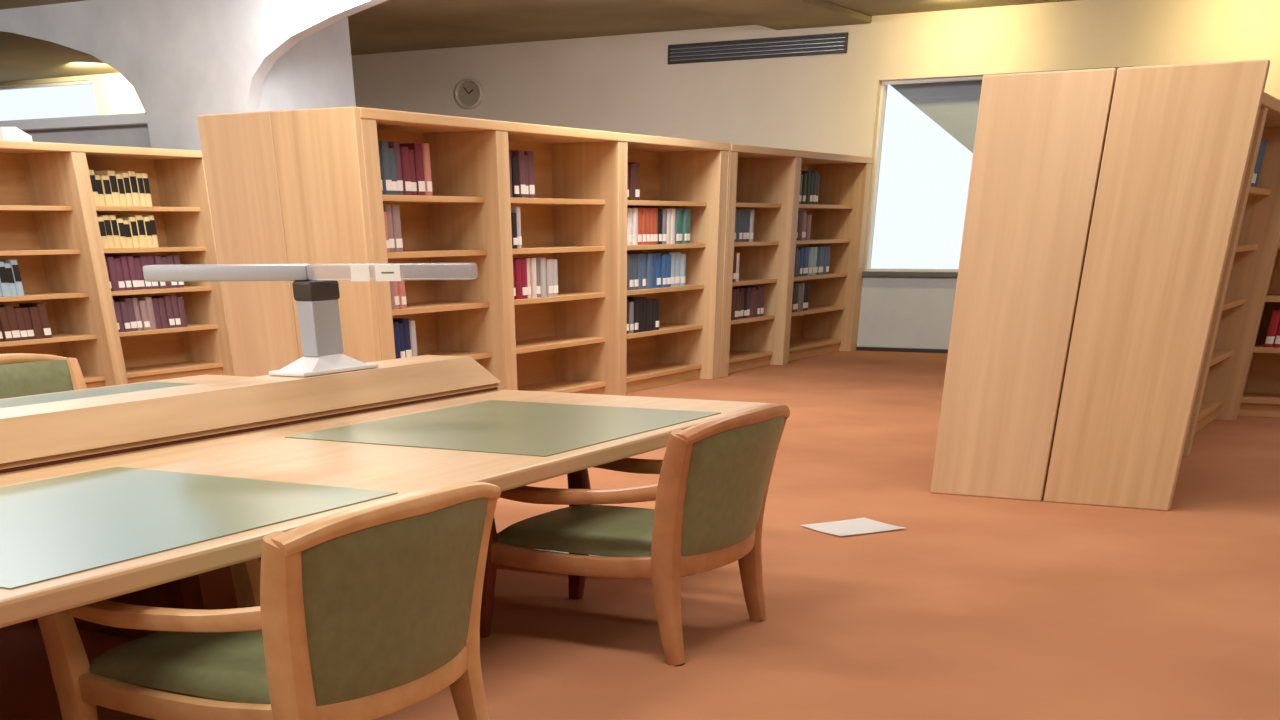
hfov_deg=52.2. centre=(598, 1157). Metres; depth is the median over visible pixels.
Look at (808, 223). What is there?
book
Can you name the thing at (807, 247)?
book
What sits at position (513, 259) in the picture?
book
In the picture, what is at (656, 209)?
book
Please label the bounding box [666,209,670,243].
book
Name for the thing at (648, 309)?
book
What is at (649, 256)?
book
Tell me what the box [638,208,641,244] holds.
book
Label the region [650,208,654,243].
book
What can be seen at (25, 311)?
book
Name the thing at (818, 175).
book
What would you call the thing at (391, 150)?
book
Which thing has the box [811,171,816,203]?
book
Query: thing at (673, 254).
book
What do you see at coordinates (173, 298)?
book
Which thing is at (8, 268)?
book
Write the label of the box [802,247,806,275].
book
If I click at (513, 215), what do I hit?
book
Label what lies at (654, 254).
book
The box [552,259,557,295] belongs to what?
book
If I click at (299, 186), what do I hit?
bookcase
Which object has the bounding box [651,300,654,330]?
book
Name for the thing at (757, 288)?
book
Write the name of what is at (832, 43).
air vent
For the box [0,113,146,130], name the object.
trim
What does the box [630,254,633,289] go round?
book
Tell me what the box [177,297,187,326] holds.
book
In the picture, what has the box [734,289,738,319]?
book
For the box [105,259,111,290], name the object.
book
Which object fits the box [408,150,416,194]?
book
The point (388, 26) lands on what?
ceiling
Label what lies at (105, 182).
book
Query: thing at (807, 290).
book
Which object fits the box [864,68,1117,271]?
window
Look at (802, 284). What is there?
book
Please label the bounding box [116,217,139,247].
book
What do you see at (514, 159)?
book
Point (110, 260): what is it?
book
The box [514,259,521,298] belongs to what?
book
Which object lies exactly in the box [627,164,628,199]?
book
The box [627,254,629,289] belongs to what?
book
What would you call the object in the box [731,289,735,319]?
book
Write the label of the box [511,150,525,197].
book
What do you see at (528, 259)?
book
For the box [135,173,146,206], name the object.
book
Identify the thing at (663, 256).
book
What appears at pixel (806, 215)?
book
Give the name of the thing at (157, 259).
book
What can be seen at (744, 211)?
book
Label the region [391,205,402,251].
book
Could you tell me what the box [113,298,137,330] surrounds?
book
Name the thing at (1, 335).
book
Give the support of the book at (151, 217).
on the bookcase at (49, 224)
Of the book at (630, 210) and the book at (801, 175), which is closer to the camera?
the book at (630, 210)
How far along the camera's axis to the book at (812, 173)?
13.55 m
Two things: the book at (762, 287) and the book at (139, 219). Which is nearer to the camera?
the book at (139, 219)
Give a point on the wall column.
(183, 60)
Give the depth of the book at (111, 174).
11.53 m
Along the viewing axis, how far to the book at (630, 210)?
10.94 m
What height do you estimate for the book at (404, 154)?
0.252 m
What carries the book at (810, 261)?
on the bookcase at (765, 181)
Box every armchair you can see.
[0,353,86,398]
[37,481,500,719]
[480,403,789,665]
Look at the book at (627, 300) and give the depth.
11.28 m
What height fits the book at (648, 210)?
0.252 m
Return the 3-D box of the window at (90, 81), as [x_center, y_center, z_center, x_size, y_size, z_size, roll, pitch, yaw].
[-8.482,-15.122,19.521,3.300,1.380,0.096,18,39,24]
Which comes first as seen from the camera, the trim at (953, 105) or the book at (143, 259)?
the book at (143, 259)
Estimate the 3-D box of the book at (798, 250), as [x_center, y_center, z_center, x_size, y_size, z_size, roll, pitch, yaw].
[2.003,-9.483,13.852,0.252,0.228,0.077,18,39,24]
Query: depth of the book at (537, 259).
10.07 m
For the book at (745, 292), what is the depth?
13.05 m
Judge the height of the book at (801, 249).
0.252 m
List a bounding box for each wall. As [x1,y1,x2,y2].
[0,0,1279,267]
[24,124,150,147]
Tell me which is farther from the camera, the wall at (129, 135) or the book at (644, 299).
the wall at (129, 135)
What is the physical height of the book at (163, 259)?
0.240 m
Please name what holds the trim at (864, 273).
attached to the wall at (828, 103)
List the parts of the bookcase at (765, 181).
panel, panel, shelf, shelf, shelf, shelf, shelf, panel, panel, shelf, shelf, shelf, shelf, shelf, panel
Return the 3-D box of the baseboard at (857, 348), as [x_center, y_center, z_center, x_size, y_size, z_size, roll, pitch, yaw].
[4.111,-9.165,14.856,2.700,0.036,0.048,18,39,24]
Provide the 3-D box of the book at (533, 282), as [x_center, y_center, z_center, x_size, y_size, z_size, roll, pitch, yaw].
[-0.582,-6.775,10.060,0.216,0.252,0.062,18,39,24]
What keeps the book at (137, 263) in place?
on the bookcase at (49, 224)
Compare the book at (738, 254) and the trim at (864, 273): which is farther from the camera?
the trim at (864, 273)
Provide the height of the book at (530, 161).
0.276 m
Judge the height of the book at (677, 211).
0.252 m
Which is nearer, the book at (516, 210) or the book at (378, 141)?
the book at (378, 141)
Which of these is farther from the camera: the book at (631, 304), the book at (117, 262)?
the book at (117, 262)
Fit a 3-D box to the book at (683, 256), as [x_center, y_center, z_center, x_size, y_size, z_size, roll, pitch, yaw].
[0.682,-8.093,11.907,0.219,0.240,0.091,18,39,24]
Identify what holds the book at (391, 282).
on the bookcase at (299, 186)
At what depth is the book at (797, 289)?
13.97 m
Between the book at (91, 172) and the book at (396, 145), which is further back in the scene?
the book at (91, 172)
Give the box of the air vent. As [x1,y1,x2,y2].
[668,32,847,64]
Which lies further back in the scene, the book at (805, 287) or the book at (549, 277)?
the book at (805, 287)
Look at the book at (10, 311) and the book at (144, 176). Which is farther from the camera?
the book at (144, 176)
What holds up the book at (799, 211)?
on the bookcase at (765, 181)
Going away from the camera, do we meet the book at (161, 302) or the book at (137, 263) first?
the book at (137, 263)
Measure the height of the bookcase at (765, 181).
1.800 m
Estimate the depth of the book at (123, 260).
11.88 m
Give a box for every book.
[0,259,23,295]
[0,262,10,296]
[0,305,20,340]
[0,307,12,340]
[0,327,3,341]
[4,263,16,295]
[14,307,34,338]
[14,308,27,339]
[19,303,51,337]
[28,307,43,338]
[89,170,99,205]
[94,171,120,205]
[95,175,104,205]
[97,215,114,247]
[97,217,107,248]
[100,176,113,205]
[105,257,119,290]
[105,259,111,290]
[109,215,120,247]
[113,257,131,289]
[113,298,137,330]
[113,299,119,331]
[114,256,138,289]
[114,258,124,290]
[115,171,139,206]
[115,173,132,205]
[115,174,126,205]
[115,301,130,331]
[115,302,124,331]
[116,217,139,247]
[116,219,127,247]
[117,215,147,247]
[119,297,142,329]
[123,220,132,247]
[127,297,156,329]
[133,256,151,288]
[134,258,144,289]
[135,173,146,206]
[138,300,150,329]
[141,173,152,206]
[142,215,158,246]
[143,217,153,247]
[146,256,158,288]
[149,296,174,327]
[150,255,177,287]
[152,298,161,328]
[153,256,165,288]
[157,298,168,327]
[160,295,180,326]
[161,257,170,287]
[173,255,183,287]
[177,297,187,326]
[378,141,382,194]
[379,141,391,194]
[383,205,394,251]
[384,212,389,251]
[388,142,402,194]
[389,148,397,194]
[389,281,394,308]
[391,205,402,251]
[393,281,399,308]
[393,318,411,356]
[393,322,400,358]
[398,268,406,307]
[398,323,405,357]
[400,143,424,195]
[400,147,411,194]
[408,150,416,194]
[409,320,417,356]
[422,144,431,195]
[509,150,512,196]
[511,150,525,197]
[511,156,518,197]
[511,207,521,247]
[511,213,517,248]
[513,258,527,298]
[513,259,515,298]
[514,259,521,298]
[524,151,534,197]
[524,155,528,197]
[527,258,530,297]
[530,258,536,297]
[536,258,540,296]
[539,258,546,296]
[546,259,552,296]
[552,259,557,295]
[627,162,639,199]
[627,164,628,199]
[627,208,632,244]
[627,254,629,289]
[627,297,641,331]
[627,298,637,332]
[627,300,628,333]
[628,253,655,287]
[629,164,635,199]
[629,253,652,288]
[629,302,633,332]
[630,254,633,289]
[632,208,637,244]
[633,254,638,289]
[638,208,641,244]
[638,254,642,288]
[638,297,646,331]
[642,208,645,244]
[642,254,645,288]
[646,208,650,244]
[646,298,651,330]
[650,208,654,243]
[651,299,658,329]
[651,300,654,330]
[652,252,680,285]
[654,208,657,243]
[655,252,675,286]
[656,253,660,287]
[657,209,662,243]
[661,254,666,286]
[662,209,666,243]
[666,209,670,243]
[666,254,670,286]
[670,209,675,243]
[675,209,680,243]
[680,209,682,243]
[680,254,685,285]
[682,209,687,243]
[687,209,690,242]
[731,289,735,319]
[732,252,736,281]
[732,287,750,317]
[732,288,743,318]
[734,210,736,241]
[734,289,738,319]
[736,210,739,241]
[736,253,739,280]
[738,293,740,318]
[739,210,742,241]
[740,286,764,315]
[742,210,746,241]
[742,287,755,317]
[743,291,747,317]
[746,210,749,241]
[749,210,753,241]
[754,290,757,316]
[756,287,760,316]
[792,284,796,311]
[794,248,798,276]
[794,282,806,310]
[794,283,798,311]
[796,247,803,275]
[797,210,801,239]
[797,250,799,275]
[797,284,800,310]
[799,175,802,203]
[799,282,808,309]
[799,283,804,310]
[800,210,805,239]
[801,171,810,203]
[801,173,806,203]
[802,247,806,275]
[804,215,806,239]
[805,215,811,239]
[805,247,808,275]
[806,246,826,273]
[807,247,813,275]
[809,172,813,203]
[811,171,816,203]
[812,247,816,274]
[815,174,819,203]
[815,247,818,274]
[817,247,822,274]
[819,246,824,274]
[825,246,830,273]
[1251,140,1263,186]
[1254,141,1266,186]
[1264,309,1279,346]
[1273,322,1279,346]
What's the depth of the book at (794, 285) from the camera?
13.91 m
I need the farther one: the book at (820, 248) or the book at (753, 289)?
the book at (820, 248)
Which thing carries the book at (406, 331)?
on the bookcase at (299, 186)
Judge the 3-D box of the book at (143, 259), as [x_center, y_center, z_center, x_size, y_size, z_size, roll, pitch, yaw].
[-4.270,-8.207,12.114,0.219,0.252,0.082,18,39,24]
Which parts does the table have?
writing panel, writing panel, writing panel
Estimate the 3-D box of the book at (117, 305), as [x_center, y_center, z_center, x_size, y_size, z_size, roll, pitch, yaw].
[-4.492,-7.731,12.012,0.240,0.228,0.067,18,39,24]
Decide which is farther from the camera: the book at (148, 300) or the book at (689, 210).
the book at (148, 300)
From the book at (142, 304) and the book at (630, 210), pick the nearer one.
the book at (630, 210)
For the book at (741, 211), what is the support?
on the bookcase at (765, 181)
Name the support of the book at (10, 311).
on the bookcase at (49, 224)
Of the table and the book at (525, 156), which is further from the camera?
the book at (525, 156)
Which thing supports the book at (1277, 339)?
on the bookcase at (1261, 393)
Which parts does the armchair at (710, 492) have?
leg, rail, seat, arm, leg, arm, leg, rail, rail, leg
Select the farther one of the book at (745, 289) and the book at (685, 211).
the book at (745, 289)
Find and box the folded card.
[0,127,32,141]
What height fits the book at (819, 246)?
0.252 m
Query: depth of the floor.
5.08 m
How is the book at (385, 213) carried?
on the bookcase at (299, 186)
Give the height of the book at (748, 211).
0.252 m
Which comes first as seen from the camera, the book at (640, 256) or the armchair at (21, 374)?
the armchair at (21, 374)
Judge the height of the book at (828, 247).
0.252 m
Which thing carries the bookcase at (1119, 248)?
on the floor
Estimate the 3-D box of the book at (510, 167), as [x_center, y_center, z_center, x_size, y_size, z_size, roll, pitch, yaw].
[-0.734,-7.152,9.499,0.216,0.276,0.062,18,39,24]
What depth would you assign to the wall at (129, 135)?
13.32 m
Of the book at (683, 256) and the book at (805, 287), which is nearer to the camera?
the book at (683, 256)
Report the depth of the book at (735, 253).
12.62 m
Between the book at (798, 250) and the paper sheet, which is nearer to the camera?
the paper sheet
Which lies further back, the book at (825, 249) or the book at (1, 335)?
the book at (825, 249)
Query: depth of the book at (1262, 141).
8.36 m
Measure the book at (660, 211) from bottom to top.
0.252 m
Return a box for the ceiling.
[0,0,1075,81]
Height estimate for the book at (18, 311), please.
0.228 m
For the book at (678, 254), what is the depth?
11.78 m
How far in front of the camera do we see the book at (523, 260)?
9.90 m
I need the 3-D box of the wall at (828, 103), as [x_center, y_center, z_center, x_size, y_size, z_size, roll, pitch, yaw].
[1.178,-11.419,15.511,26.400,2.988,0.300,18,39,24]
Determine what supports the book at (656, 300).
on the bookcase at (299, 186)
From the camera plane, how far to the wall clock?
15.99 m
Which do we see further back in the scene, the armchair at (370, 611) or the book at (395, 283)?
the book at (395, 283)
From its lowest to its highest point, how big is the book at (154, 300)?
0.240 m
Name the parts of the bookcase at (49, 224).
panel, shelf, shelf, shelf, shelf, shelf, panel, panel, shelf, shelf, shelf, shelf, shelf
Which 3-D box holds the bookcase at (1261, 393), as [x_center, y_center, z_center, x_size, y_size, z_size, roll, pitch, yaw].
[5.767,-6.171,9.114,2.436,1.800,0.606,18,39,24]
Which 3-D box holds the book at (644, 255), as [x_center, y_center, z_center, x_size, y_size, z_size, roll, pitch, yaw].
[0.307,-7.714,11.368,0.219,0.252,0.072,18,39,24]
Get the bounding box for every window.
[0,80,92,89]
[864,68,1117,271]
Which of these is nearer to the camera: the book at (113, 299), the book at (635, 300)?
the book at (635, 300)
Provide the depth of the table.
4.22 m
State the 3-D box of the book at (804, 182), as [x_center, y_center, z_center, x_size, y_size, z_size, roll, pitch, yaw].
[2.018,-10.012,13.503,0.255,0.252,0.086,18,39,24]
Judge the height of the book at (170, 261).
0.252 m
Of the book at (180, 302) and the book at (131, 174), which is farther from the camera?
the book at (180, 302)
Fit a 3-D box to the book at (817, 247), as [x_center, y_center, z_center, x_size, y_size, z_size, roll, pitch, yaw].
[2.265,-9.756,14.213,0.243,0.252,0.077,18,39,24]
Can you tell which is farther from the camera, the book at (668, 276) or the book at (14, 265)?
the book at (668, 276)
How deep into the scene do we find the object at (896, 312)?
14.91 m
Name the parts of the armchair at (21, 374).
rail, leg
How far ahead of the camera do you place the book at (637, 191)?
10.84 m
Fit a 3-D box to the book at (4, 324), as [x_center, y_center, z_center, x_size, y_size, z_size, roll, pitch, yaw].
[-5.112,-7.071,11.082,0.255,0.240,0.072,18,39,24]
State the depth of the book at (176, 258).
12.33 m
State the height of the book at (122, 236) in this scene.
0.216 m
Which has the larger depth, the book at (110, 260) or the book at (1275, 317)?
the book at (110, 260)
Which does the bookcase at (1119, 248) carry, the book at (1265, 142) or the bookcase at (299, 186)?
the book at (1265, 142)
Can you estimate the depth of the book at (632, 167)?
10.77 m
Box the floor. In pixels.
[0,350,1279,719]
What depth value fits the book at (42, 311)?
11.32 m
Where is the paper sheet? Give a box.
[802,517,904,535]
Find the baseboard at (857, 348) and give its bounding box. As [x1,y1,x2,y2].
[856,347,947,352]
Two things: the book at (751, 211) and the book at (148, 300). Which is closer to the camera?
the book at (148, 300)
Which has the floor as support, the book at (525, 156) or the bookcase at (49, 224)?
the bookcase at (49, 224)
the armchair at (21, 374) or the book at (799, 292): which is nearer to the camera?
the armchair at (21, 374)
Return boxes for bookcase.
[0,140,233,388]
[197,106,728,395]
[719,143,873,377]
[930,60,1279,510]
[1238,243,1279,417]
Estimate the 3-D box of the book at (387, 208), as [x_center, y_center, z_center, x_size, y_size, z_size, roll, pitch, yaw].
[-1.469,-6.144,8.640,0.243,0.252,0.067,18,39,24]
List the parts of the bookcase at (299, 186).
panel, panel, panel, shelf, shelf, shelf, shelf, panel, panel, shelf, shelf, shelf, shelf, shelf, panel, shelf, shelf, shelf, shelf, shelf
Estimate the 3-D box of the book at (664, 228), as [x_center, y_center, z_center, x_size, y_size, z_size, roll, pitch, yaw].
[0.479,-8.151,11.436,0.243,0.252,0.077,18,39,24]
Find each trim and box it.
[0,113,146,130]
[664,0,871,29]
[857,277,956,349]
[862,271,957,276]
[891,80,981,152]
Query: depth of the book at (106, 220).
11.62 m
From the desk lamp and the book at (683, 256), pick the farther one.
the book at (683, 256)
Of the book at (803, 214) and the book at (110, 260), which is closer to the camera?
the book at (110, 260)
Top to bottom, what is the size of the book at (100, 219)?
0.228 m
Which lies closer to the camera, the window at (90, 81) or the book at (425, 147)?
the book at (425, 147)
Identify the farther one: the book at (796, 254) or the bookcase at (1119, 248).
the book at (796, 254)
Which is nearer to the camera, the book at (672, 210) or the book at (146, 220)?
the book at (672, 210)
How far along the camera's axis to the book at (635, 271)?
11.20 m
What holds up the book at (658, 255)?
on the bookcase at (299, 186)
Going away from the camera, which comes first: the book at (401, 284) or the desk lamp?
the desk lamp
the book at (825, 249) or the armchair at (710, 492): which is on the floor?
the armchair at (710, 492)
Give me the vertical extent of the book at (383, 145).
0.276 m
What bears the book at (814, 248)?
on the bookcase at (765, 181)
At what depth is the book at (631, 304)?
11.32 m
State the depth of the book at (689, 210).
11.72 m
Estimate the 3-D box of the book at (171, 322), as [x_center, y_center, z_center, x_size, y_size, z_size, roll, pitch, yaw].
[-4.158,-8.059,12.447,0.219,0.252,0.077,18,39,24]
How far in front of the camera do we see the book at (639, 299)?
11.43 m
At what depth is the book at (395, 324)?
8.90 m
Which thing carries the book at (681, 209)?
on the bookcase at (299, 186)
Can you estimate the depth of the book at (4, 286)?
10.92 m
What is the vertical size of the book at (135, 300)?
0.252 m
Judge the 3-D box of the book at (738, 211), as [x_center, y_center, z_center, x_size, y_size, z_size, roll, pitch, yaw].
[1.233,-8.946,12.543,0.240,0.252,0.091,18,39,24]
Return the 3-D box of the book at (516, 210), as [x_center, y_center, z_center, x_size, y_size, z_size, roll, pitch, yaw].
[-0.680,-6.929,9.733,0.219,0.252,0.062,18,39,24]
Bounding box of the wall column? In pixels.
[0,0,387,150]
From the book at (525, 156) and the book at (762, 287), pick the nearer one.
the book at (525, 156)
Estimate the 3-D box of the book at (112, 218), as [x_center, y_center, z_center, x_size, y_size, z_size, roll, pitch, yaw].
[-4.425,-8.312,11.729,0.255,0.240,0.072,18,39,24]
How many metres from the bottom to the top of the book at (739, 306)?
0.216 m
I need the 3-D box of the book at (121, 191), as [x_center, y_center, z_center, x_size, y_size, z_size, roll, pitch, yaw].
[-4.333,-8.634,11.664,0.219,0.228,0.072,18,39,24]
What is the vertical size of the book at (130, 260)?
0.252 m
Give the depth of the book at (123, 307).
12.01 m
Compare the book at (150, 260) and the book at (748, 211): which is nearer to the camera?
the book at (150, 260)
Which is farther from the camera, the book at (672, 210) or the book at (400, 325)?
the book at (672, 210)
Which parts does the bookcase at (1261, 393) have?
shelf, panel, shelf, shelf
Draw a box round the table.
[0,355,767,638]
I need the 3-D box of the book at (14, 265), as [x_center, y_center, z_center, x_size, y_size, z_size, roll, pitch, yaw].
[-4.994,-7.455,11.067,0.219,0.252,0.072,18,39,24]
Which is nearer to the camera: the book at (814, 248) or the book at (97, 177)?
the book at (97, 177)
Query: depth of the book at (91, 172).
11.37 m
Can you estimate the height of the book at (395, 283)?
0.240 m
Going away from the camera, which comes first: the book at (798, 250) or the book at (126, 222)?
the book at (126, 222)
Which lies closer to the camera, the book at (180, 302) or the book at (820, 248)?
the book at (180, 302)
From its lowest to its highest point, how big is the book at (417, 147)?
0.276 m
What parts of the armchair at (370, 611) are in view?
leg, arm, rail, seat, leg, leg, rail, rail, leg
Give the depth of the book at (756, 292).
13.21 m
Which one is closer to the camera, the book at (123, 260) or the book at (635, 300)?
the book at (635, 300)
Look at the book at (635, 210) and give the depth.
11.00 m
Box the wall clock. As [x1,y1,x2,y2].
[455,78,483,108]
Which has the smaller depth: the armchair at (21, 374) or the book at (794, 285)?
the armchair at (21, 374)
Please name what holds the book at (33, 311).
on the bookcase at (49, 224)
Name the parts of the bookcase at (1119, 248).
panel, panel, shelf, shelf, shelf, shelf, shelf, panel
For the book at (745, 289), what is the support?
on the bookcase at (765, 181)
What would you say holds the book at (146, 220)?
on the bookcase at (49, 224)
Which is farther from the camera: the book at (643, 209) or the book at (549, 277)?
the book at (643, 209)
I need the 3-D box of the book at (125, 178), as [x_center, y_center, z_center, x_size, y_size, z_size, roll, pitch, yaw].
[-4.296,-8.677,11.713,0.219,0.240,0.072,18,39,24]
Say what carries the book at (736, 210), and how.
on the bookcase at (765, 181)
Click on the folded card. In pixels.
(6, 133)
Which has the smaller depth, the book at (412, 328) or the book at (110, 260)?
the book at (412, 328)
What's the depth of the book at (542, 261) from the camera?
10.11 m
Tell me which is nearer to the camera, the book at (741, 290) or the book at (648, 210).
the book at (648, 210)

